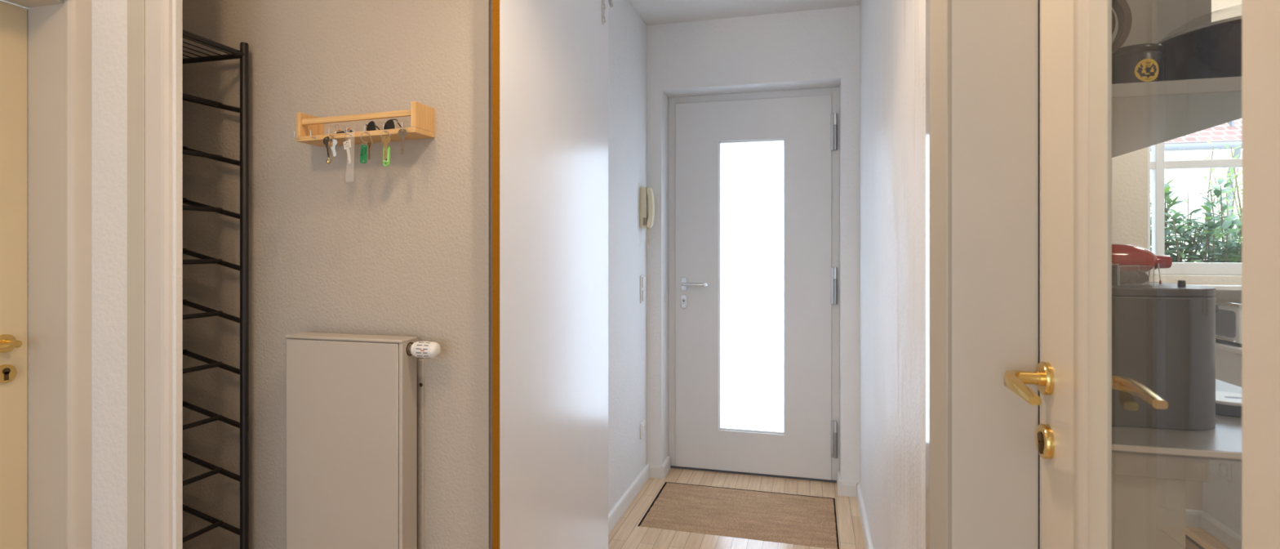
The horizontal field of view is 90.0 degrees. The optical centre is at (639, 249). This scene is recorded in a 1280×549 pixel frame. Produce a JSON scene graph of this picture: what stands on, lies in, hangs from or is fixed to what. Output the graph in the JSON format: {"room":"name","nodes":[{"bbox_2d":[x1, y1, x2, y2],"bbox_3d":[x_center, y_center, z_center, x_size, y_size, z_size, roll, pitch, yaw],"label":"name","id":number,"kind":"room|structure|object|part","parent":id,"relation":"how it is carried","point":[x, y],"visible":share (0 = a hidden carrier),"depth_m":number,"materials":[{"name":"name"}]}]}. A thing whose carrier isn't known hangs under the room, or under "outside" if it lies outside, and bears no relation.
{"room":"entrance hallway","nodes":[
{"label":"entrance hallway","id":0,"kind":"room"},
{"bbox_2d":[0,0,62,548],"bbox_3d":[-2.139,0.005,-0.009,0.275,2.470,4.370,0,0,15],"label":"wall","id":1,"kind":"structure","parent":0,"point":[1,0],"depth_m":1.73,"materials":[{"name":"white paint"}]},
{"bbox_2d":[0,0,91,548],"bbox_3d":[-1.714,0.215,1.285,0.202,2.050,0.990,0,0,15],"label":"door","id":2,"kind":"structure","parent":1,"relation":"in","point":[60,32],"depth_m":1.71,"materials":[{"name":"beige paint"}]},
{"bbox_3d":[-1.651,0.247,1.622,0.052,0.028,0.129,0,0,15],"label":"lever handle","id":3,"kind":"part","parent":2,"relation":"part of","materials":[{"name":"gold metal"}]},
{"bbox_2d":[91,0,182,548],"bbox_3d":[-1.369,0.005,1.725,0.308,2.470,0.038,0,0,15],"label":"door frame","id":4,"kind":"structure","parent":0,"point":[108,17],"depth_m":1.72,"materials":[{"name":"white wood"}]},
{"bbox_2d":[127,0,145,548],"bbox_3d":[-1.334,0.005,1.700,0.059,2.470,0.012,0,0,15],"label":"trim","id":5,"kind":"structure","parent":4,"relation":"attached to","point":[135,8],"depth_m":1.69,"materials":[{"name":"grey paint"}]},
{"bbox_2d":[145,0,172,548],"bbox_3d":[-1.268,0.005,1.686,0.073,2.470,0.016,0,0,15],"label":"trim","id":6,"kind":"structure","parent":4,"relation":"attached to","point":[158,13],"depth_m":1.68,"materials":[{"name":"grey paint"}]},
{"bbox_2d":[182,0,490,548],"bbox_3d":[-0.989,0.005,1.949,1.175,2.470,0.012,0,0,15],"label":"wall niche","id":7,"kind":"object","parent":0,"point":[402,247],"visible":0.75,"depth_m":1.92,"materials":[{"name":"white paint"}]},
{"bbox_2d":[284,332,440,548],"bbox_3d":[-0.784,0.693,1.837,0.480,0.894,0.101,0,0,15],"label":"radiator","id":8,"kind":"object","parent":7,"relation":"attached to","point":[351,399],"visible":1,"depth_m":1.79,"materials":[{"name":"metal"}]},
{"bbox_3d":[-1.013,0.695,1.886,0.011,0.890,0.069,0,0,15],"label":"panel","id":9,"kind":"part","parent":8,"relation":"part of","materials":[{"name":"metal"}]},
{"bbox_3d":[-0.648,0.695,1.788,0.011,0.890,0.069,0,0,15],"label":"panel","id":10,"kind":"part","parent":8,"relation":"part of","materials":[{"name":"metal"}]},
{"bbox_2d":[293,101,435,146],"bbox_3d":[-0.792,-0.359,1.833,0.394,0.093,0.114,0,0,15],"label":"key rack","id":11,"kind":"object","parent":7,"relation":"attached to","point":[309,128],"visible":0.99,"depth_m":1.81,"materials":[{"name":"brown wood"}]},
{"bbox_3d":[-0.974,-0.362,1.891,0.014,0.070,0.096,0,0,15],"label":"panel","id":12,"kind":"part","parent":11,"relation":"part of","materials":[{"name":"brown wood"}]},
{"bbox_2d":[323,135,337,164],"bbox_3d":[-0.869,-0.282,1.797,0.036,0.082,0.025,0,0,38],"label":"bunch","id":13,"kind":"object","parent":11,"relation":"hanging from","point":[329,144],"visible":1,"depth_m":1.79,"materials":[{"name":"silver metal"}]},
{"bbox_2d":[334,124,353,133],"bbox_3d":[-0.849,-0.341,1.834,0.051,0.034,0.032,0,0,2],"label":"key","id":14,"kind":"object","parent":11,"relation":"on","point":[348,130],"visible":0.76,"depth_m":1.82,"materials":[{"name":"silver metal"}]},
{"bbox_2d":[342,133,351,163],"bbox_3d":[-0.813,-0.282,1.779,0.021,0.085,0.025,0,0,-25],"label":"key","id":15,"kind":"object","parent":11,"relation":"hanging from","point":[348,145],"visible":1,"depth_m":1.77,"materials":[{"name":"silver metal"}]},
{"bbox_3d":[-0.800,-0.374,1.807,0.366,0.024,0.010,0,0,15],"label":"rail","id":16,"kind":"part","parent":11,"relation":"part of","materials":[{"name":"brown wood"}]},
{"bbox_3d":[-0.790,-0.324,1.842,0.394,0.023,0.096,0,0,15],"label":"board","id":17,"kind":"part","parent":11,"relation":"part of","materials":[{"name":"brown wood"}]},
{"bbox_2d":[360,132,372,163],"bbox_3d":[-0.754,-0.282,1.770,0.037,0.087,0.025,0,0,15],"label":"key","id":18,"kind":"object","parent":11,"relation":"hanging from","point":[363,154],"visible":1,"depth_m":1.76,"materials":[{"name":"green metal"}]},
{"bbox_2d":[365,118,401,130],"bbox_3d":[-0.725,-0.352,1.839,0.119,0.037,0.057,0,0,15],"label":"sunglasses","id":19,"kind":"object","parent":11,"relation":"on","point":[389,124],"visible":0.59,"depth_m":1.82,"materials":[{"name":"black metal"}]},
{"bbox_2d":[380,130,390,166],"bbox_3d":[-0.691,-0.278,1.752,0.031,0.098,0.023,0,0,15],"label":"key","id":20,"kind":"object","parent":11,"relation":"hanging from","point":[386,149],"visible":1,"depth_m":1.75,"materials":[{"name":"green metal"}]},
{"bbox_2d":[397,128,407,155],"bbox_3d":[-0.645,-0.294,1.740,0.032,0.070,0.002,0,0,21],"label":"key","id":21,"kind":"object","parent":11,"relation":"hanging from","point":[402,134],"visible":1,"depth_m":1.74,"materials":[{"name":"silver metal"}]},
{"bbox_3d":[-0.607,-0.370,1.792,0.014,0.070,0.096,0,0,15],"label":"panel","id":22,"kind":"part","parent":11,"relation":"part of","materials":[{"name":"brown wood"}]},
{"bbox_2d":[417,359,424,548],"bbox_3d":[-0.631,0.777,1.845,0.020,0.925,0.010,0,0,15],"label":"pipe cover","id":23,"kind":"object","parent":7,"relation":"attached to","point":[420,362],"visible":1,"depth_m":1.84,"materials":[{"name":"white metal"}]},
{"bbox_2d":[490,0,647,548],"bbox_3d":[-0.779,0.005,3.017,1.325,2.470,2.180,0,0,15],"label":"wall","id":24,"kind":"structure","parent":0,"point":[627,31],"depth_m":3.07,"materials":[{"name":"white paint"}]},
{"bbox_2d":[608,0,613,7],"bbox_3d":[-0.328,-1.040,1.984,0.087,0.085,1.460,0,0,15],"label":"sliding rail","id":25,"kind":"object","parent":24,"relation":"attached to","point":[611,3],"visible":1,"depth_m":2.62,"materials":[{"name":"metal"}]},
{"bbox_2d":[492,0,608,548],"bbox_3d":[-0.255,0.044,2.149,0.036,2.367,0.935,0,0,15],"label":"sliding door","id":26,"kind":"structure","parent":25,"relation":"hanging from","point":[550,57],"depth_m":2.02,"materials":[{"name":"wood"}]},
{"bbox_2d":[608,455,670,533],"bbox_3d":[-0.125,1.204,2.715,0.096,0.072,1.938,0,0,15],"label":"baseboard","id":27,"kind":"structure","parent":24,"relation":"attached to","point":[651,470],"depth_m":3.23,"materials":[{"name":"white paint"}]},
{"bbox_2d":[640,275,645,302],"bbox_3d":[0.017,0.206,3.398,0.016,0.146,0.080,0,0,15],"label":"light switch","id":28,"kind":"object","parent":24,"relation":"attached to","point":[642,278],"visible":1,"depth_m":3.37,"materials":[{"name":"white plastic"}]},
{"bbox_2d":[640,419,645,438],"bbox_3d":[0.016,0.952,3.398,0.014,0.081,0.081,0,0,15],"label":"power socket","id":29,"kind":"object","parent":24,"relation":"attached to","point":[642,424],"visible":1,"depth_m":3.37,"materials":[{"name":"white plastic"}]},
{"bbox_2d":[640,186,654,243],"bbox_3d":[0.043,-0.182,3.394,0.068,0.298,0.093,0,0,15],"label":"phone","id":30,"kind":"object","parent":24,"relation":"attached to","point":[646,196],"visible":1,"depth_m":3.35,"materials":[{"name":"beige plastic"}]},
{"bbox_3d":[0.027,-0.224,3.399,0.034,0.214,0.092,0,0,15],"label":"plate","id":31,"kind":"part","parent":30,"relation":"part of","materials":[{"name":"beige plastic"}]},
{"bbox_2d":[643,217,645,225],"bbox_3d":[0.024,-0.150,3.352,0.016,0.040,0.001,0,0,15],"label":"speaker grille","id":32,"kind":"object","parent":30,"relation":"attached to","point":[644,218],"depth_m":3.35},
{"bbox_3d":[0.044,-0.077,3.385,0.031,0.087,0.016,0,0,42],"label":"coiled cord","id":33,"kind":"part","parent":30,"relation":"part of","materials":[{"name":"beige plastic"}]},
{"bbox_2d":[628,0,860,25],"bbox_3d":[0.378,-1.305,0.442,5.700,0.150,6.550,0,0,15],"label":"ceiling","id":34,"kind":"structure","parent":0,"point":[652,12],"depth_m":3.24,"materials":[{"name":"white paint"}]},
{"bbox_2d":[859,0,925,548],"bbox_3d":[0.965,0.005,2.365,0.172,2.470,2.530,0,0,15],"label":"wall","id":35,"kind":"structure","parent":0,"point":[892,33],"depth_m":1.90,"materials":[{"name":"white paint"}]},
{"bbox_2d":[836,470,873,548],"bbox_3d":[0.800,1.204,2.288,0.106,0.072,2.281,0,0,15],"label":"baseboard","id":36,"kind":"structure","parent":35,"relation":"attached to","point":[847,488],"depth_m":3.13,"materials":[{"name":"white paint"}]},
{"bbox_2d":[1111,0,1241,157],"bbox_3d":[1.115,-0.674,1.626,0.502,0.772,0.920,0,0,15],"label":"wall shelf","id":37,"kind":"object","parent":35,"relation":"attached to","point":[1144,114],"visible":0.26,"depth_m":1.43,"materials":[{"name":"white wood"}]},
{"bbox_2d":[1111,0,1132,54],"bbox_3d":[0.853,-0.411,1.232,0.153,0.194,0.026,0,0,15],"label":"stand","id":38,"kind":"object","parent":37,"relation":"on","point":[1122,9],"visible":0.16,"depth_m":1.21,"materials":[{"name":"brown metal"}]},
{"bbox_2d":[1111,43,1164,84],"bbox_3d":[0.973,-0.355,1.260,0.092,0.081,0.093,0,0,15],"label":"tin","id":39,"kind":"object","parent":37,"relation":"on","point":[1138,63],"visible":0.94,"depth_m":1.22,"materials":[{"name":"black metal"}]},
{"bbox_3d":[0.973,-0.388,1.260,0.088,0.016,0.088,0,0,15],"label":"lid","id":40,"kind":"part","parent":39,"relation":"part of","materials":[{"name":"black metal"}]},
{"bbox_3d":[1.102,-0.687,1.576,0.502,0.746,0.016,0,0,15],"label":"panel","id":41,"kind":"part","parent":37,"relation":"part of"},
{"bbox_2d":[1156,4,1241,80],"bbox_3d":[1.249,-0.417,1.300,0.333,0.205,0.333,0,0,15],"label":"pan","id":42,"kind":"object","parent":37,"relation":"on","point":[1212,50],"visible":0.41,"depth_m":1.25,"materials":[{"name":"black metal"},{"name":"glass"}]},
{"bbox_3d":[1.249,-0.463,1.300,0.320,0.055,0.320,0,0,15],"label":"glass lid","id":43,"kind":"part","parent":42,"relation":"part of","materials":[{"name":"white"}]},
{"bbox_2d":[608,467,1230,548],"bbox_3d":[0.378,1.290,0.442,5.700,0.100,6.550,0,0,15],"label":"floor","id":44,"kind":"structure","parent":0,"point":[626,533],"depth_m":2.90,"materials":[{"name":"beige wood"}]},
{"bbox_2d":[182,30,248,548],"bbox_3d":[-1.390,0.302,1.894,0.323,1.875,0.254,0,0,15],"label":"shoe rack","id":45,"kind":"object","parent":44,"relation":"on","point":[243,54],"visible":0.38,"depth_m":1.96,"materials":[{"name":"black metal"}]},
{"bbox_3d":[-1.360,-0.598,2.005,0.300,0.017,0.017,0,0,15],"label":"rail","id":46,"kind":"part","parent":45,"relation":"part of","materials":[{"name":"black metal"}]},
{"bbox_3d":[-1.360,0.837,2.005,0.304,0.086,0.016,0,0,15],"label":"tier rail","id":47,"kind":"part","parent":45,"relation":"part of","materials":[{"name":"black metal"}]},
{"bbox_3d":[-1.360,0.672,2.005,0.304,0.086,0.016,0,0,15],"label":"tier rail","id":48,"kind":"part","parent":45,"relation":"part of","materials":[{"name":"black metal"}]},
{"bbox_3d":[-1.360,0.508,2.005,0.304,0.086,0.016,0,0,15],"label":"tier rail","id":49,"kind":"part","parent":45,"relation":"part of","materials":[{"name":"black metal"}]},
{"bbox_3d":[-1.360,0.344,2.005,0.304,0.086,0.016,0,0,15],"label":"tier rail","id":50,"kind":"part","parent":45,"relation":"part of","materials":[{"name":"black metal"}]},
{"bbox_3d":[-1.360,0.186,2.005,0.304,0.086,0.016,0,0,15],"label":"tier rail","id":51,"kind":"part","parent":45,"relation":"part of","materials":[{"name":"black metal"}]},
{"bbox_3d":[-1.360,0.025,2.005,0.304,0.086,0.016,0,0,15],"label":"tier rail","id":52,"kind":"part","parent":45,"relation":"part of","materials":[{"name":"black metal"}]},
{"bbox_3d":[-1.360,-0.134,2.005,0.304,0.086,0.016,0,0,15],"label":"tier rail","id":53,"kind":"part","parent":45,"relation":"part of","materials":[{"name":"black metal"}]},
{"bbox_3d":[-1.360,-0.461,2.005,0.304,0.086,0.016,0,0,15],"label":"tier rail","id":54,"kind":"part","parent":45,"relation":"part of","materials":[{"name":"black metal"}]},
{"bbox_3d":[-1.360,-0.297,2.005,0.304,0.086,0.016,0,0,15],"label":"tier rail","id":55,"kind":"part","parent":45,"relation":"part of","materials":[{"name":"black metal"}]},
{"bbox_3d":[-1.245,-0.600,1.855,0.017,0.021,0.230,0,0,15],"label":"rail","id":56,"kind":"part","parent":45,"relation":"part of","materials":[{"name":"black metal"}]},
{"bbox_2d":[637,481,839,548],"bbox_3d":[0.481,1.251,3.039,0.868,0.022,0.570,0,0,15],"label":"doormat","id":57,"kind":"object","parent":44,"relation":"on","point":[762,515],"visible":0.88,"depth_m":3.00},
{"bbox_2d":[1111,378,1241,548],"bbox_3d":[1.129,0.790,1.435,0.628,0.900,0.761,0,0,15],"label":"kitchen counter","id":58,"kind":"object","parent":44,"relation":"on","point":[1151,467],"depth_m":1.12,"materials":[{"name":"beige paint"}]},
{"bbox_3d":[0.843,0.798,1.153,0.224,0.884,0.025,0,0,15],"label":"panel","id":59,"kind":"part","parent":58,"relation":"part of","materials":[{"name":"beige paint"}]},
{"bbox_2d":[1111,280,1217,430],"bbox_3d":[0.981,0.199,1.375,0.340,0.281,0.306,0,0,15],"label":"bin","id":60,"kind":"object","parent":58,"relation":"on","point":[1163,335],"visible":0.54,"depth_m":1.22,"materials":[{"name":"grey metal"}]},
{"bbox_2d":[1111,263,1119,285],"bbox_3d":[0.944,0.050,1.331,0.066,0.045,0.064,0,0,15],"label":"acrylic box","id":61,"kind":"object","parent":60,"relation":"on","point":[1112,264],"visible":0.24,"depth_m":1.29,"materials":[{"name":"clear plastic"}]},
{"bbox_2d":[1111,265,1154,285],"bbox_3d":[1.014,0.052,1.326,0.064,0.041,0.064,0,0,15],"label":"acrylic box","id":62,"kind":"object","parent":60,"relation":"on","point":[1112,265],"visible":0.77,"depth_m":1.30,"materials":[{"name":"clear plastic"}]},
{"bbox_2d":[1114,270,1130,284],"bbox_3d":[1.000,0.056,1.327,0.028,0.028,0.023,0,0,36],"label":"capsule","id":63,"kind":"object","parent":62,"relation":"in","point":[1125,277],"visible":0.93,"depth_m":1.32},
{"bbox_2d":[1126,270,1139,284],"bbox_3d":[1.019,0.056,1.329,0.028,0.028,0.023,0,0,36],"label":"capsule","id":64,"kind":"object","parent":62,"relation":"in","point":[1135,277],"visible":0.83,"depth_m":1.32},
{"bbox_2d":[1135,270,1148,283],"bbox_3d":[1.038,0.056,1.330,0.028,0.028,0.023,0,0,36],"label":"capsule","id":65,"kind":"object","parent":62,"relation":"in","point":[1144,277],"visible":0.74,"depth_m":1.32},
{"bbox_2d":[1111,262,1161,284],"bbox_3d":[1.023,0.050,1.428,0.217,0.046,0.077,0,0,15],"label":"stand","id":66,"kind":"object","parent":60,"relation":"on","point":[1157,264],"visible":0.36,"depth_m":1.38,"materials":[{"name":"silver metal"}]},
{"bbox_2d":[1111,243,1172,276],"bbox_3d":[1.017,0.023,1.430,0.280,0.074,0.074,0,0,15],"label":"bottle","id":67,"kind":"object","parent":66,"relation":"on","point":[1131,255],"visible":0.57,"depth_m":1.39,"materials":[{"name":"plastic"}]},
{"bbox_3d":[0.981,0.081,1.375,0.340,0.016,0.306,0,0,15],"label":"lid","id":68,"kind":"part","parent":60,"relation":"part of","materials":[{"name":"grey metal"}]},
{"bbox_3d":[1.063,0.066,1.257,0.012,0.014,0.012,0,0,15],"label":"knob","id":69,"kind":"part","parent":60,"relation":"part of","materials":[{"name":"grey plastic"}]},
{"bbox_2d":[1111,378,1241,461],"bbox_3d":[1.129,0.348,1.437,0.628,0.016,0.758,0,0,15],"label":"countertop","id":70,"kind":"structure","parent":58,"relation":"on","point":[1226,435],"depth_m":1.16,"materials":[{"name":"white stone"}]},
{"bbox_2d":[1215,391,1241,417],"bbox_3d":[1.239,0.324,1.349,0.128,0.032,0.128,0,0,15],"label":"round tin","id":71,"kind":"object","parent":58,"relation":"on","point":[1227,403],"visible":0.31,"depth_m":1.31,"materials":[{"name":"metal"}]},
{"bbox_3d":[1.239,0.312,1.349,0.128,0.006,0.128,0,0,15],"label":"lid","id":72,"kind":"part","parent":71,"relation":"part of","materials":[{"name":"white plastic"}]},
{"bbox_2d":[1185,533,1204,548],"bbox_3d":[1.857,1.236,2.374,0.781,0.006,1.080,0,0,15],"label":"rug","id":73,"kind":"object","parent":44,"relation":"on","point":[1190,543],"visible":0.02,"depth_m":2.69,"materials":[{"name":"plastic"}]},
{"bbox_2d":[646,0,1241,510],"bbox_3d":[2.006,0.005,3.188,3.985,2.470,0.400,0,0,15],"label":"wall","id":74,"kind":"structure","parent":0,"point":[813,48],"depth_m":3.32,"materials":[{"name":"white paint"}]},
{"bbox_2d":[668,86,839,482],"bbox_3d":[0.616,0.184,3.545,0.935,2.112,0.154,0,0,15],"label":"door","id":75,"kind":"structure","parent":74,"relation":"in","point":[753,177],"depth_m":3.54,"materials":[{"name":"paint"}]},
{"bbox_3d":[0.249,0.290,3.626,0.033,0.076,0.009,0,0,15],"label":"lock plate","id":76,"kind":"part","parent":75,"relation":"part of","materials":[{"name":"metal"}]},
{"bbox_3d":[0.301,0.192,3.579,0.156,0.031,0.056,0,0,15],"label":"lever handle","id":77,"kind":"part","parent":75,"relation":"part of","materials":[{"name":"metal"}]},
{"bbox_3d":[0.620,0.200,3.552,0.354,1.605,0.006,0,0,15],"label":"frosted pane","id":78,"kind":"part","parent":75,"relation":"part of","materials":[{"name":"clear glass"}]},
{"bbox_2d":[1147,142,1241,290],"bbox_3d":[2.847,-0.343,2.803,1.160,1.034,0.265,0,0,15],"label":"window","id":79,"kind":"structure","parent":74,"relation":"in","point":[1157,165],"depth_m":3.00,"materials":[{"name":"white plastic"}]},
{"bbox_3d":[2.840,0.164,2.775,1.160,0.020,0.207,0,0,15],"label":"sill","id":80,"kind":"part","parent":79,"relation":"part of","materials":[{"name":"white paint"}]},
{"bbox_2d":[1203,348,1241,535],"bbox_3d":[2.949,0.833,2.121,1.208,0.815,1.230,0,0,15],"label":"wall","id":81,"kind":"structure","parent":0,"point":[1222,497],"depth_m":2.71,"materials":[{"name":"white paint"}]},
{"bbox_2d":[1185,508,1241,548],"bbox_3d":[1.887,1.204,2.407,0.992,0.072,1.230,0,0,15],"label":"baseboard","id":82,"kind":"structure","parent":81,"relation":"attached to","point":[1193,517],"depth_m":2.77,"materials":[{"name":"white paint"}]},
{"bbox_2d":[1217,459,1231,480],"bbox_3d":[2.477,0.925,2.714,0.014,0.084,0.084,0,0,15],"label":"power socket","id":83,"kind":"object","parent":81,"relation":"attached to","point":[1224,467],"visible":0.92,"depth_m":2.70,"materials":[{"name":"white plastic"}]},
{"bbox_2d":[1215,339,1241,354],"bbox_3d":[2.942,0.413,2.117,1.220,0.023,1.240,0,0,15],"label":"ledge","id":84,"kind":"object","parent":81,"relation":"on","point":[1226,345],"depth_m":2.71,"materials":[{"name":"white paint"}]},
{"bbox_2d":[1215,299,1241,346],"bbox_3d":[2.610,0.311,2.719,0.254,0.181,0.241,0,0,15],"label":"microwave","id":85,"kind":"object","parent":84,"relation":"on","point":[1228,314],"visible":0.49,"depth_m":2.70,"materials":[{"name":"white plastic"}]},
{"bbox_3d":[2.614,0.228,2.718,0.246,0.014,0.241,0,0,15],"label":"plate","id":86,"kind":"part","parent":85,"relation":"part of","materials":[{"name":"silver metal"}]},
{"bbox_3d":[0.115,0.005,-0.789,0.172,2.470,4.035,0,0,15],"label":"wall","id":87,"kind":"structure","parent":0,"visible":0},
{"bbox_2d":[925,0,1040,548],"bbox_3d":[0.497,0.180,0.687,0.202,2.120,0.985,0,0,15],"label":"door frame","id":88,"kind":"structure","parent":87,"relation":"attached to","point":[995,46],"depth_m":1.08,"materials":[{"name":"beige paint"}]},
{"bbox_2d":[1038,0,1039,548],"bbox_3d":[0.660,0.225,1.053,0.006,2.030,0.004,0,0,15],"label":"seal","id":89,"kind":"object","parent":87,"relation":"attached to","point":[1039,0],"depth_m":1.05,"materials":[{"name":"black rubber"}]},
{"bbox_2d":[1004,0,1279,548],"bbox_3d":[0.581,0.221,0.686,0.181,2.022,0.747,0,0,15],"label":"door","id":90,"kind":"structure","parent":87,"relation":"in","point":[1073,377],"depth_m":0.84,"materials":[{"name":"beige paint"}]},
{"bbox_3d":[0.597,0.208,0.980,0.060,0.032,0.121,0,0,15],"label":"lever handle","id":91,"kind":"part","parent":90,"relation":"part of","materials":[{"name":"gold metal"}]},
{"bbox_3d":[0.612,0.165,0.885,0.010,1.800,0.052,0,0,15],"label":"moulding","id":92,"kind":"part","parent":90,"relation":"part of","materials":[{"name":"beige paint"}]},
{"bbox_3d":[0.721,0.204,0.937,0.053,0.024,0.155,0,0,0],"label":"lever handle","id":93,"kind":"part","parent":90,"relation":"part of","materials":[{"name":"gold metal"}]},
{"label":"outside","id":94,"kind":"structure","parent":0,"visible":0},
{"bbox_3d":[9.100,1.490,6.869,30.000,0.200,42.000,0,0,15],"label":"ground","id":95,"kind":"structure","parent":94,"visible":0},
{"bbox_2d":[1150,118,1241,262],"bbox_3d":[13.557,-1.699,15.722,12.600,6.177,6.585,0,0,15],"label":"outdoor background","id":96,"kind":"structure","parent":95,"relation":"on","point":[1229,133],"depth_m":13.34,"materials":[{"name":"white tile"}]},
{"bbox_2d":[1150,177,1241,262],"bbox_3d":[3.183,0.486,3.752,1.232,1.818,0.851,0,0,15],"label":"shrub","id":97,"kind":"object","parent":95,"relation":"on","point":[1219,251],"visible":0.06,"depth_m":3.60,"materials":[{"name":"green plant"}]},
{"bbox_3d":[3.095,0.521,3.723,0.128,1.740,0.016,0,0,-16],"label":"stem","id":98,"kind":"part","parent":97,"relation":"part of","materials":[{"name":"green plant"}]},
{"bbox_3d":[3.051,0.550,3.686,0.184,1.686,0.173,0,0,15],"label":"stem","id":99,"kind":"part","parent":97,"relation":"part of","materials":[{"name":"green plant"}]},
{"bbox_3d":[3.049,0.598,3.631,0.134,1.588,0.196,0,0,15],"label":"stem","id":100,"kind":"part","parent":97,"relation":"part of","materials":[{"name":"green plant"}]},
{"bbox_3d":[3.137,0.587,3.768,0.235,1.610,0.099,0,0,15],"label":"stem","id":101,"kind":"part","parent":97,"relation":"part of","materials":[{"name":"green plant"}]},
{"bbox_3d":[3.083,0.628,3.666,0.159,1.529,0.151,0,0,15],"label":"stem","id":102,"kind":"part","parent":97,"relation":"part of","materials":[{"name":"green plant"}]},
{"bbox_3d":[3.100,0.636,3.646,0.117,1.512,0.163,0,0,15],"label":"stem","id":103,"kind":"part","parent":97,"relation":"part of","materials":[{"name":"green plant"}]},
{"bbox_3d":[3.136,0.640,3.591,0.072,1.505,0.237,0,0,34],"label":"stem","id":104,"kind":"part","parent":97,"relation":"part of","materials":[{"name":"green plant"}]},
{"bbox_3d":[3.200,0.604,3.621,0.100,1.574,0.160,0,0,15],"label":"stem","id":105,"kind":"part","parent":97,"relation":"part of","materials":[{"name":"green plant"}]},
{"bbox_3d":[3.172,0.655,3.570,0.083,1.472,0.229,0,0,15],"label":"stem","id":106,"kind":"part","parent":97,"relation":"part of","materials":[{"name":"green plant"}]},
{"bbox_3d":[3.346,0.517,3.753,0.253,1.751,0.097,0,0,15],"label":"stem","id":107,"kind":"part","parent":97,"relation":"part of","materials":[{"name":"green plant"}]},
{"bbox_3d":[3.245,0.514,3.650,0.032,1.756,0.166,0,0,-38],"label":"stem","id":108,"kind":"part","parent":97,"relation":"part of","materials":[{"name":"green plant"}]},
{"bbox_3d":[3.203,0.650,3.553,0.087,1.483,0.250,0,0,5],"label":"stem","id":109,"kind":"part","parent":97,"relation":"part of","materials":[{"name":"green plant"}]},
{"bbox_3d":[3.230,0.634,3.571,0.130,1.516,0.232,0,0,15],"label":"stem","id":110,"kind":"part","parent":97,"relation":"part of","materials":[{"name":"green plant"}]},
{"bbox_3d":[3.259,0.673,3.564,0.109,1.439,0.249,0,0,-9],"label":"stem","id":111,"kind":"part","parent":97,"relation":"part of","materials":[{"name":"green plant"}]},
{"bbox_2d":[1170,139,1241,259],"bbox_3d":[4.356,0.291,4.621,0.768,2.204,0.520,0,0,15],"label":"feathery shrub","id":112,"kind":"object","parent":95,"relation":"on","point":[1238,173],"visible":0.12,"depth_m":4.64,"materials":[{"name":"green plant"}]},
{"bbox_3d":[4.201,0.479,4.742,0.221,1.827,0.042,0,0,43],"label":"stem","id":113,"kind":"part","parent":112,"relation":"part of","materials":[{"name":"green plant"}]},
{"bbox_3d":[4.197,0.321,4.670,0.210,2.142,0.076,0,0,37],"label":"stem","id":114,"kind":"part","parent":112,"relation":"part of","materials":[{"name":"green plant"}]},
{"bbox_3d":[4.224,0.491,4.569,0.057,1.802,0.176,0,0,44],"label":"stem","id":115,"kind":"part","parent":112,"relation":"part of","materials":[{"name":"green plant"}]},
{"bbox_3d":[4.303,0.384,4.679,0.019,2.014,0.128,0,0,-37],"label":"stem","id":116,"kind":"part","parent":112,"relation":"part of","materials":[{"name":"green plant"}]},
{"bbox_3d":[4.387,0.413,4.621,0.233,1.958,0.018,0,0,13],"label":"stem","id":117,"kind":"part","parent":112,"relation":"part of","materials":[{"name":"green plant"}]},
{"bbox_3d":[4.359,0.326,4.617,0.238,2.131,0.148,0,0,15],"label":"stem","id":118,"kind":"part","parent":112,"relation":"part of","materials":[{"name":"green plant"}]}
]}

